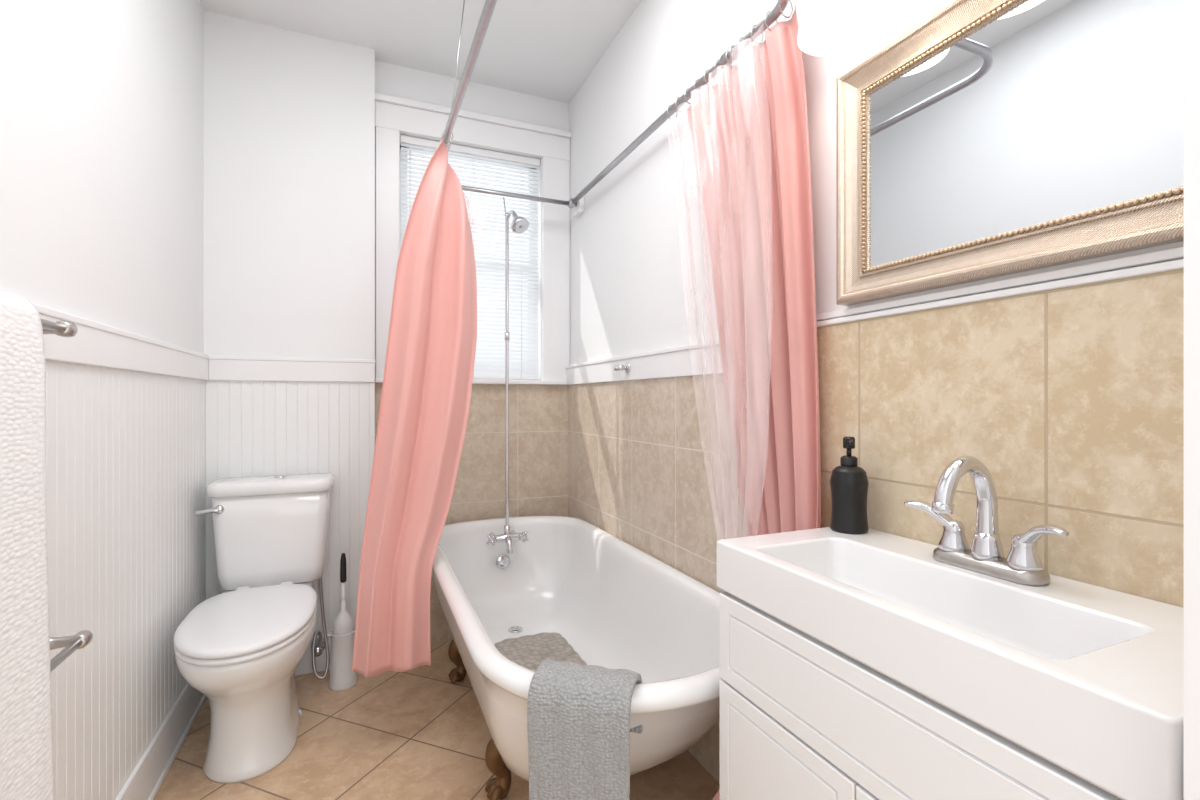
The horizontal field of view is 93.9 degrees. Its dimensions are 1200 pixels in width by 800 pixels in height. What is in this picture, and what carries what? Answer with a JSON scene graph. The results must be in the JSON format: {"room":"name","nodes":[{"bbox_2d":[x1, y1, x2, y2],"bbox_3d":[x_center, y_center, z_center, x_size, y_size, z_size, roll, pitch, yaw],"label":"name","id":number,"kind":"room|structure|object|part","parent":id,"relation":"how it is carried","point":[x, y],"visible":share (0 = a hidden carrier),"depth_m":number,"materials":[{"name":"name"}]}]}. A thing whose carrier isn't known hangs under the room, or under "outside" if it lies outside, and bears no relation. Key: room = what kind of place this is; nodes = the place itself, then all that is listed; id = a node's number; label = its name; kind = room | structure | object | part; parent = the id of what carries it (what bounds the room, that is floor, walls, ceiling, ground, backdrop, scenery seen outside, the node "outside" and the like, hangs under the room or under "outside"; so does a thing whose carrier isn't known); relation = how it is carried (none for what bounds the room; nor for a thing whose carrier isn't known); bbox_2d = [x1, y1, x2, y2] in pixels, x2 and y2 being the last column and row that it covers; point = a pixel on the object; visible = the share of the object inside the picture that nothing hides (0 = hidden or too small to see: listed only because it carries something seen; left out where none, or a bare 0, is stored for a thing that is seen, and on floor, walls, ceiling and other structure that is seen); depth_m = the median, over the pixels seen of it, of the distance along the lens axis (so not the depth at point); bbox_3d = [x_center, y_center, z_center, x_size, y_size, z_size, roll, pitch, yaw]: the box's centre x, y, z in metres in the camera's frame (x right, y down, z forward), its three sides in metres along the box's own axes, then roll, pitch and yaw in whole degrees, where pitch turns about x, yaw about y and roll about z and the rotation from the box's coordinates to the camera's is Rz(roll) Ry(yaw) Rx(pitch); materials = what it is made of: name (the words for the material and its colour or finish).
{"room":"bathroom","nodes":[
{"label":"bathroom","id":0,"kind":"room"},
{"bbox_2d":[0,0,203,353],"bbox_3d":[-0.905,-0.198,0.537,0.100,2.695,4.100,0,0,-23],"label":"wall","id":1,"kind":"structure","parent":0,"point":[102,101],"depth_m":1.36,"materials":[{"name":"white paint"}]},
{"bbox_2d":[40,318,77,336],"bbox_3d":[-0.886,-0.130,0.757,0.067,0.044,0.614,0,0,-23],"label":"towel bar","id":2,"kind":"object","parent":1,"relation":"attached to","point":[60,328],"visible":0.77,"depth_m":1.01,"materials":[{"name":"silver metal"}]},
{"bbox_2d":[0,291,54,799],"bbox_3d":[-0.839,0.251,0.701,0.094,0.828,0.391,0,0,-23],"label":"bath towel","id":3,"kind":"object","parent":2,"relation":"hanging from","point":[26,733],"visible":1,"depth_m":0.83,"materials":[{"name":"white fabric"}]},
{"bbox_3d":[-1.000,-0.130,1.019,0.064,0.044,0.044,0,0,-23],"label":"post","id":4,"kind":"part","parent":2,"relation":"part of","materials":[{"name":"silver metal"}]},
{"bbox_2d":[50,630,92,671],"bbox_3d":[-0.955,0.465,0.904,0.078,0.044,0.419,0,0,-23],"label":"towel bar","id":5,"kind":"object","parent":1,"relation":"attached to","point":[81,639],"visible":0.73,"depth_m":1.06,"materials":[{"name":"silver metal"}]},
{"bbox_3d":[-1.035,0.465,1.074,0.064,0.044,0.044,0,0,-23],"label":"post","id":6,"kind":"part","parent":5,"relation":"part of","materials":[{"name":"silver metal"}]},
{"bbox_2d":[32,303,208,379],"bbox_3d":[-1.083,-0.128,1.108,0.023,0.099,2.430,0,0,-23],"label":"trim","id":7,"kind":"structure","parent":1,"relation":"attached to","point":[97,344],"depth_m":1.38,"materials":[{"name":"white wood"}]},
{"bbox_2d":[45,360,205,799],"bbox_3d":[-1.087,0.464,1.106,0.002,1.092,2.430,0,0,-23],"label":"wainscoting","id":8,"kind":"structure","parent":1,"relation":"attached to","point":[126,449],"depth_m":1.41,"materials":[{"name":"paint"}]},
{"bbox_2d":[116,683,205,799],"bbox_3d":[-1.081,1.075,1.109,0.026,0.150,2.430,0,0,-23],"label":"baseboard","id":9,"kind":"structure","parent":1,"relation":"attached to","point":[150,772],"depth_m":1.71,"materials":[{"name":"white wood"}]},
{"bbox_2d":[311,577,329,679],"bbox_3d":[-1.155,0.922,2.309,0.076,0.413,0.129,0,0,-23],"label":"water supply line","id":10,"kind":"object","parent":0,"point":[319,644],"depth_m":2.29,"materials":[{"name":"silver metal"}]},
{"bbox_2d":[204,11,568,379],"bbox_3d":[-0.897,-0.198,2.640,1.570,2.695,0.240,0,0,-23],"label":"wall","id":11,"kind":"structure","parent":0,"point":[290,130],"depth_m":2.35,"materials":[{"name":"white paint"}]},
{"bbox_2d":[206,380,374,636],"bbox_3d":[-1.276,0.464,2.340,0.622,1.092,0.002,0,0,-23],"label":"wainscoting","id":12,"kind":"structure","parent":11,"relation":"attached to","point":[254,428],"depth_m":2.36,"materials":[{"name":"paint"}]},
{"bbox_2d":[209,355,375,381],"bbox_3d":[-1.267,-0.128,2.338,0.613,0.099,0.023,0,0,-23],"label":"trim","id":13,"kind":"structure","parent":11,"relation":"attached to","point":[226,368],"depth_m":2.32,"materials":[{"name":"white wood"}]},
{"bbox_2d":[295,634,330,675],"bbox_3d":[-1.270,1.075,2.340,0.612,0.150,0.018,0,0,-23],"label":"baseboard","id":14,"kind":"structure","parent":11,"relation":"attached to","point":[304,666],"depth_m":2.35,"materials":[{"name":"white wood"}]},
{"bbox_2d":[400,145,535,379],"bbox_3d":[-0.652,-0.667,2.816,0.680,1.135,0.050,0,0,-23],"label":"window","id":15,"kind":"structure","parent":11,"relation":"in","point":[400,145],"depth_m":2.84,"materials":[{"name":"white wood"}]},
{"bbox_2d":[400,135,539,379],"bbox_3d":[-0.620,-0.668,2.742,0.674,1.130,0.051,0,0,-23],"label":"window blind","id":16,"kind":"object","parent":15,"relation":"attached to","point":[488,350],"visible":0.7,"depth_m":2.80,"materials":[{"name":"white plastic"}]},
{"bbox_3d":[-0.838,-0.657,2.639,0.002,1.095,0.002,0,0,-23],"label":"cord","id":17,"kind":"part","parent":16,"relation":"part of","materials":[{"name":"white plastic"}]},
{"bbox_3d":[-0.617,-0.657,2.734,0.002,1.095,0.002,0,0,-23],"label":"cord","id":18,"kind":"part","parent":16,"relation":"part of","materials":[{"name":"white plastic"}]},
{"bbox_3d":[-0.623,-0.111,2.749,0.668,0.015,0.025,0,0,-23],"label":"rail","id":19,"kind":"part","parent":16,"relation":"part of","materials":[{"name":"white plastic"}]},
{"bbox_3d":[-0.396,-0.657,2.829,0.002,1.095,0.002,0,0,-23],"label":"cord","id":20,"kind":"part","parent":16,"relation":"part of","materials":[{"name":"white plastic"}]},
{"bbox_2d":[375,378,567,384],"bbox_3d":[-0.606,-0.088,2.732,0.914,0.020,0.110,0,0,-23],"label":"sill","id":21,"kind":"structure","parent":11,"relation":"attached to","point":[377,380],"depth_m":2.76,"materials":[{"name":"white wood"}]},
{"bbox_2d":[375,383,567,643],"bbox_3d":[-0.597,0.536,2.725,0.930,1.228,0.010,0,0,-23],"label":"tile wall","id":22,"kind":"structure","parent":11,"relation":"in","point":[538,414],"depth_m":2.79,"materials":[{"name":"beige tile"}]},
{"bbox_2d":[375,93,570,380],"bbox_3d":[-0.587,-0.734,2.711,0.938,1.288,0.044,0,0,-23],"label":"window frame","id":23,"kind":"structure","parent":11,"relation":"attached to","point":[394,115],"depth_m":2.73,"materials":[{"name":"white wood"}]},
{"bbox_2d":[200,0,640,102],"bbox_3d":[-0.393,-1.595,1.463,1.770,0.100,2.800,0,0,-23],"label":"ceiling","id":24,"kind":"structure","parent":0,"point":[548,49],"depth_m":2.34,"materials":[{"name":"paint"}]},
{"bbox_2d":[442,0,788,216],"bbox_3d":[-0.123,-1.227,1.901,0.728,0.634,1.618,0,0,-23],"label":"shower curtain rod","id":25,"kind":"object","parent":24,"relation":"hanging from","point":[733,53],"visible":0.76,"depth_m":1.76,"materials":[{"name":"silver metal"}]},
{"bbox_2d":[352,129,476,677],"bbox_3d":[-0.654,-0.047,1.999,0.422,1.861,0.406,0,0,-23],"label":"shower curtain","id":26,"kind":"object","parent":25,"relation":"hanging from","point":[431,350],"depth_m":1.90,"materials":[{"name":"pink fabric"}]},
{"bbox_3d":[-0.449,-0.960,2.609,0.670,0.021,0.020,0,0,-23],"label":"rod","id":27,"kind":"part","parent":25,"relation":"part of","materials":[{"name":"metal"}]},
{"bbox_2d":[667,0,820,799],"bbox_3d":[0.238,-0.055,1.497,0.347,1.846,0.658,0,0,-23],"label":"shower curtain","id":28,"kind":"object","parent":25,"relation":"hanging from","point":[749,129],"depth_m":1.42,"materials":[{"name":"fabric"}]},
{"bbox_2d":[154,641,719,799],"bbox_3d":[-0.137,1.200,0.866,1.770,0.100,4.100,0,0,-23],"label":"floor","id":29,"kind":"structure","parent":0,"point":[414,734],"depth_m":1.81,"materials":[{"name":"tile"}]},
{"bbox_2d":[174,473,334,783],"bbox_3d":[-1.173,0.725,1.921,0.450,0.853,0.839,0,0,-23],"label":"toilet","id":30,"kind":"object","parent":29,"relation":"on","point":[242,647],"visible":1,"depth_m":1.81,"materials":[{"name":"white ceramic"}]},
{"bbox_3d":[-1.425,0.406,2.030,0.073,0.025,0.022,0,0,-23],"label":"flush lever","id":31,"kind":"part","parent":30,"relation":"part of","materials":[{"name":"silver metal"}]},
{"bbox_3d":[-1.397,0.402,2.055,0.032,0.032,0.014,0,0,-23],"label":"lever","id":32,"kind":"part","parent":30,"relation":"part of","materials":[{"name":"silver metal"}]},
{"bbox_3d":[-1.128,0.720,1.807,0.374,0.019,0.592,0,0,-23],"label":"seat","id":33,"kind":"part","parent":30,"relation":"part of","materials":[{"name":"white plastic"}]},
{"bbox_3d":[-1.127,0.694,1.804,0.376,0.028,0.587,0,0,-23],"label":"lid","id":34,"kind":"part","parent":30,"relation":"part of","materials":[{"name":"white plastic"}]},
{"bbox_3d":[-1.150,0.940,1.857,0.374,0.420,0.680,0,0,-23],"label":"bowl","id":35,"kind":"part","parent":30,"relation":"part of","materials":[{"name":"white ceramic"}]},
{"bbox_3d":[-1.284,0.333,2.210,0.426,0.051,0.220,0,0,-23],"label":"tank lid","id":36,"kind":"part","parent":30,"relation":"part of","materials":[{"name":"white ceramic"}]},
{"bbox_3d":[-1.286,0.536,2.212,0.398,0.356,0.200,0,0,-23],"label":"tank","id":37,"kind":"part","parent":30,"relation":"part of","materials":[{"name":"white ceramic"}]},
{"bbox_2d":[328,553,357,690],"bbox_3d":[-1.038,0.885,2.264,0.108,0.530,0.108,0,0,-23],"label":"toilet brush","id":38,"kind":"object","parent":29,"relation":"on","point":[342,677],"depth_m":2.23,"materials":[{"name":"white plastic"}]},
{"bbox_2d":[432,516,721,799],"bbox_3d":[-0.148,0.856,1.895,0.752,0.587,1.722,0,0,-23],"label":"clawfoot bathtub","id":39,"kind":"object","parent":29,"relation":"on","point":[617,605],"visible":0.81,"depth_m":1.94,"materials":[{"name":"white ceramic"}]},
{"bbox_3d":[-0.568,1.052,2.291,0.102,0.185,0.062,0,0,-23],"label":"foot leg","id":40,"kind":"part","parent":39,"relation":"part of","materials":[{"name":"brown metal"}]},
{"bbox_3d":[-0.281,1.052,1.620,0.102,0.185,0.062,0,0,-23],"label":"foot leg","id":41,"kind":"part","parent":39,"relation":"part of","materials":[{"name":"brown metal"}]},
{"bbox_2d":[486,197,528,553],"bbox_3d":[-0.410,-0.131,2.514,0.194,1.621,0.240,0,0,-23],"label":"shower fixture","id":42,"kind":"object","parent":39,"relation":"attached to","point":[519,224],"visible":1,"depth_m":2.53,"materials":[{"name":"silver metal"}]},
{"bbox_3d":[-0.408,0.645,2.509,0.029,0.070,0.068,0,0,-23],"label":"spout","id":43,"kind":"part","parent":42,"relation":"part of","materials":[{"name":"silver metal"}]},
{"bbox_2d":[494,632,586,670],"bbox_3d":[-0.180,0.949,1.968,0.278,0.008,0.617,0,0,-23],"label":"mat","id":44,"kind":"object","parent":39,"relation":"in","point":[527,651],"visible":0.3,"depth_m":2.11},
{"bbox_2d":[527,659,642,799],"bbox_3d":[-0.027,0.734,1.112,0.204,0.393,0.140,0,0,16],"label":"towel","id":45,"kind":"object","parent":39,"relation":"in","point":[578,716],"visible":0.96,"depth_m":1.06,"materials":[{"name":"grey fabric"}]},
{"bbox_2d":[716,527,1183,799],"bbox_3d":[0.517,0.710,0.846,0.359,0.880,0.666,0,0,-23],"label":"bathroom vanity","id":46,"kind":"object","parent":29,"relation":"on","point":[867,666],"visible":0.98,"depth_m":0.75,"materials":[{"name":"white wood"}]},
{"bbox_3d":[0.296,0.796,0.925,0.016,0.527,0.316,0,0,-23],"label":"door","id":47,"kind":"part","parent":46,"relation":"part of","materials":[{"name":"white wood"}]},
{"bbox_2d":[830,436,868,533],"bbox_3d":[0.515,0.173,1.159,0.075,0.194,0.075,0,0,-23],"label":"soap dispenser","id":48,"kind":"object","parent":46,"relation":"on","point":[849,483],"visible":1,"depth_m":1.13,"materials":[{"name":"black plastic"}]},
{"bbox_3d":[0.515,0.107,1.159,0.010,0.025,0.010,0,0,-23],"label":"pump stem","id":49,"kind":"part","parent":48,"relation":"part of","materials":[{"name":"black ceramic"}]},
{"bbox_2d":[830,466,868,533],"bbox_3d":[0.515,0.201,1.159,0.075,0.138,0.075,0,0,-23],"label":"bottle","id":50,"kind":"object","parent":48,"relation":"attached to","point":[848,484],"depth_m":1.13,"materials":[{"name":"black plastic"}]},
{"bbox_3d":[0.423,0.796,0.630,0.016,0.527,0.320,0,0,-23],"label":"door","id":51,"kind":"part","parent":46,"relation":"part of","materials":[{"name":"white wood"}]},
{"bbox_3d":[0.360,0.448,0.777,0.016,0.160,0.640,0,0,-23],"label":"drawer","id":52,"kind":"part","parent":46,"relation":"part of","materials":[{"name":"white wood"}]},
{"bbox_2d":[904,456,1068,586],"bbox_3d":[0.589,0.178,0.878,0.175,0.184,0.186,0,0,20],"label":"sink faucet","id":53,"kind":"object","parent":46,"relation":"on","point":[1023,565],"visible":1,"depth_m":0.87,"materials":[{"name":"silver metal"}]},
{"bbox_3d":[0.572,0.201,0.961,0.029,0.051,0.088,0,0,-43],"label":"lever","id":54,"kind":"part","parent":53,"relation":"part of","materials":[{"name":"silver metal"}]},
{"bbox_3d":[0.593,0.227,0.939,0.048,0.051,0.048,0,0,-23],"label":"handle","id":55,"kind":"part","parent":53,"relation":"part of","materials":[{"name":"silver metal"}]},
{"bbox_3d":[0.615,0.259,0.889,0.056,0.022,0.168,0,0,-23],"label":"plate","id":56,"kind":"part","parent":53,"relation":"part of","materials":[{"name":"silver metal"}]},
{"bbox_3d":[0.636,0.227,0.839,0.048,0.051,0.048,0,0,-23],"label":"handle","id":57,"kind":"part","parent":53,"relation":"part of","materials":[{"name":"silver metal"}]},
{"bbox_3d":[0.637,0.201,0.808,0.029,0.051,0.088,0,0,-4],"label":"lever","id":58,"kind":"part","parent":53,"relation":"part of","materials":[{"name":"silver metal"}]},
{"bbox_2d":[568,374,747,783],"bbox_3d":[0.167,0.536,2.136,0.010,1.228,1.675,0,0,-23],"label":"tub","id":59,"kind":"object","parent":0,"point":[652,466],"depth_m":1.99,"materials":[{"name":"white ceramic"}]},
{"bbox_2d":[568,0,1183,783],"bbox_3d":[0.370,-0.198,1.790,0.110,2.695,2.800,0,0,-23],"label":"wall","id":60,"kind":"structure","parent":0,"point":[641,278],"depth_m":2.01,"materials":[{"name":"white paint"}]},
{"bbox_2d":[614,362,629,372],"bbox_3d":[0.088,-0.128,2.214,0.050,0.044,0.052,0,0,-23],"label":"robe hook","id":61,"kind":"object","parent":60,"relation":"attached to","point":[626,367],"visible":1,"depth_m":2.21,"materials":[{"name":"silver metal"}]},
{"bbox_3d":[0.107,-0.128,2.222,0.008,0.044,0.044,0,0,-23],"label":"plate","id":62,"kind":"part","parent":61,"relation":"part of","materials":[{"name":"silver metal"}]},
{"bbox_2d":[565,340,722,384],"bbox_3d":[0.157,-0.129,2.137,0.027,0.101,1.685,0,0,-23],"label":"trim","id":63,"kind":"structure","parent":60,"relation":"attached to","point":[703,358],"depth_m":2.01,"materials":[{"name":"white wood"}]},
{"bbox_2d":[797,0,878,55],"bbox_3d":[0.579,-0.845,0.945,0.190,0.210,0.572,0,0,-23],"label":"vanity light fixture","id":64,"kind":"object","parent":60,"relation":"attached to","point":[827,27],"visible":1,"depth_m":1.17,"materials":[{"name":"white glass"}]},
{"bbox_2d":[816,246,1183,326],"bbox_3d":[0.658,-0.187,0.982,0.016,0.030,0.834,0,0,-23],"label":"trim","id":65,"kind":"structure","parent":60,"relation":"attached to","point":[1177,252],"depth_m":0.90,"materials":[{"name":"white wood"}]},
{"bbox_2d":[836,0,1183,305],"bbox_3d":[0.666,-0.462,0.935,0.037,0.503,0.670,0,0,-23],"label":"wall mirror","id":66,"kind":"object","parent":60,"relation":"attached to","point":[986,139],"depth_m":0.93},
{"bbox_2d":[817,268,1183,607],"bbox_3d":[0.661,0.489,0.983,0.010,1.322,0.834,0,0,-23],"label":"tile backsplash","id":67,"kind":"structure","parent":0,"point":[1071,399],"depth_m":0.89,"materials":[{"name":"beige tile"}]},
{"bbox_2d":[1184,0,1199,799],"bbox_3d":[0.134,-0.198,0.234,1.570,2.695,0.125,0,0,-23],"label":"wall","id":68,"kind":"structure","parent":0,"point":[1191,7],"depth_m":0.44,"materials":[{"name":"white paint"}]}
]}

